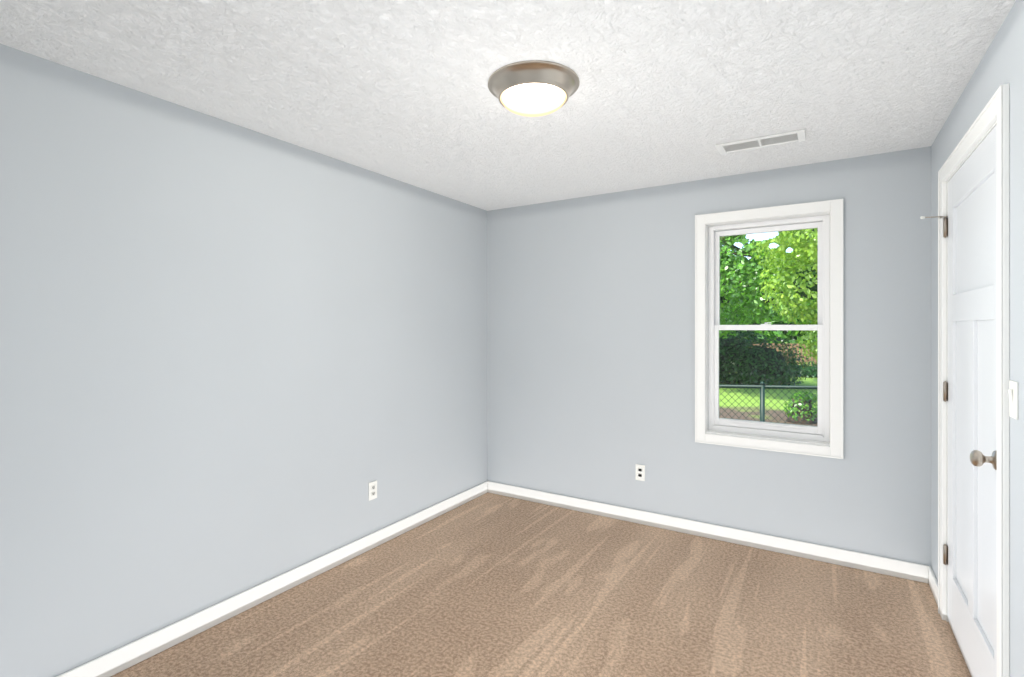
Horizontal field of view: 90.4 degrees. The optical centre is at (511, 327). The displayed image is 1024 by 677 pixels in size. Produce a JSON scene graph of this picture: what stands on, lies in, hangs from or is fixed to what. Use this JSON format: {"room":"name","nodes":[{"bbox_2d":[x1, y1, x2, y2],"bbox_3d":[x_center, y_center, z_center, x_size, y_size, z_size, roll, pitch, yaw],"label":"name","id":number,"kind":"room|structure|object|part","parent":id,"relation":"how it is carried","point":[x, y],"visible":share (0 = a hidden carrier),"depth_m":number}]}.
{"room":"empty bedroom","nodes":[
{"label":"empty bedroom","id":0,"kind":"room"},
{"bbox_2d":[0,44,486,676],"bbox_3d":[-1.293,0.210,2.779,0.120,2.440,3.910,0,0,32],"label":"wall","id":1,"kind":"structure","parent":0,"point":[234,360],"depth_m":2.37},
{"bbox_2d":[56,481,487,676],"bbox_3d":[-1.204,1.381,2.795,0.013,0.098,3.790,0,0,32],"label":"baseboard","id":2,"kind":"structure","parent":1,"relation":"attached to","point":[114,662],"depth_m":2.57},
{"bbox_2d":[369,480,376,500],"bbox_3d":[-0.900,1.058,3.292,0.008,0.115,0.070,0,0,32],"label":"outlet","id":3,"kind":"object","parent":1,"relation":"attached to","point":[373,484],"visible":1,"depth_m":3.29},
{"bbox_2d":[0,0,1015,210],"bbox_3d":[0.077,-1.070,2.027,3.240,0.120,4.070,0,0,32],"label":"ceiling","id":4,"kind":"structure","parent":0,"point":[667,92],"depth_m":2.02},
{"bbox_2d":[488,60,579,116],"bbox_3d":[0.089,-0.953,2.108,0.380,0.113,0.380,0,0,32],"label":"flush-mount light fixture","id":5,"kind":"object","parent":4,"relation":"attached to","point":[534,88],"visible":1,"depth_m":2.01},
{"bbox_2d":[715,129,805,154],"bbox_3d":[1.348,-1.004,2.764,0.430,0.012,0.165,0,0,32],"label":"ceiling vent","id":6,"kind":"object","parent":4,"relation":"in","point":[765,141],"visible":0.98,"depth_m":2.75},
{"bbox_2d":[111,493,971,676],"bbox_3d":[0.077,1.490,2.027,3.240,0.120,4.070,0,0,32],"label":"floor","id":7,"kind":"structure","parent":0,"point":[489,585],"depth_m":2.53},
{"bbox_2d":[487,146,930,565],"bbox_3d":[1.104,0.210,3.691,3.240,2.440,0.160,0,0,32],"label":"wall","id":8,"kind":"structure","parent":0,"point":[590,348],"depth_m":3.55},
{"bbox_2d":[636,464,644,480],"bbox_3d":[0.933,1.058,3.697,0.070,0.115,0.008,0,0,32],"label":"outlet","id":9,"kind":"object","parent":8,"relation":"attached to","point":[641,475],"visible":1,"depth_m":3.69},
{"bbox_2d":[488,481,927,582],"bbox_3d":[1.058,1.381,3.617,2.974,0.098,0.013,0,0,32],"label":"baseboard","id":10,"kind":"structure","parent":8,"relation":"attached to","point":[878,564],"depth_m":3.37},
{"bbox_2d":[695,199,842,458],"bbox_3d":[1.660,0.010,3.329,0.853,1.556,0.171,0,0,32],"label":"window","id":11,"kind":"structure","parent":8,"relation":"in","point":[825,436],"depth_m":3.29},
{"bbox_3d":[1.678,0.329,3.357,0.653,0.690,0.038,0,0,32],"label":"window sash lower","id":12,"kind":"part","parent":11,"relation":"part of"},
{"bbox_3d":[1.696,-0.324,3.386,0.653,0.688,0.026,0,0,32],"label":"window sash upper","id":13,"kind":"part","parent":11,"relation":"part of"},
{"bbox_2d":[931,0,1023,676],"bbox_3d":[1.362,0.210,1.139,0.120,2.440,3.910,0,0,32],"label":"wall","id":14,"kind":"structure","parent":0,"point":[1001,62],"depth_m":1.61},
{"bbox_2d":[928,566,937,605],"bbox_3d":[1.337,1.381,1.225,0.013,0.098,3.790,0,0,32],"label":"baseboard","id":15,"kind":"structure","parent":14,"relation":"attached to","point":[933,582],"depth_m":2.71},
{"bbox_2d":[943,125,996,676],"bbox_3d":[1.860,0.358,2.089,0.107,2.120,0.924,0,0,32],"label":"door","id":16,"kind":"structure","parent":14,"relation":"in","point":[972,401],"depth_m":2.04},
{"bbox_3d":[2.116,-0.485,2.459,0.044,0.102,0.026,0,0,32],"label":"door hinge","id":17,"kind":"part","parent":16,"relation":"part of"},
{"bbox_3d":[2.116,0.312,2.459,0.044,0.102,0.026,0,0,32],"label":"door hinge","id":18,"kind":"part","parent":16,"relation":"part of"},
{"bbox_3d":[2.116,1.105,2.459,0.044,0.102,0.026,0,0,32],"label":"door hinge","id":19,"kind":"part","parent":16,"relation":"part of"},
{"bbox_2d":[938,83,1009,676],"bbox_3d":[1.912,0.325,2.051,0.142,2.210,1.070,0,0,32],"label":"door frame","id":20,"kind":"structure","parent":14,"relation":"attached to","point":[997,107],"depth_m":1.67},
{"bbox_2d":[1008,380,1017,419],"bbox_3d":[1.556,0.225,1.581,0.013,0.115,0.070,0,0,32],"label":"switch plate","id":21,"kind":"object","parent":14,"relation":"attached to","point":[1013,398],"visible":0.96,"depth_m":1.57},
{"label":"outside","id":22,"kind":"structure","parent":0,"visible":0},
{"bbox_2d":[719,341,824,441],"bbox_3d":[16.552,1.905,26.800,95.000,0.150,87.000,0,0,32],"label":"ground","id":23,"kind":"structure","parent":22,"point":[743,397],"depth_m":12.69},
{"bbox_2d":[719,228,817,435],"bbox_3d":[10.228,-2.627,19.385,30.805,9.347,33.803,0,0,32],"label":"trees","id":24,"kind":"object","parent":23,"relation":"on","point":[779,300],"depth_m":11.75}
]}

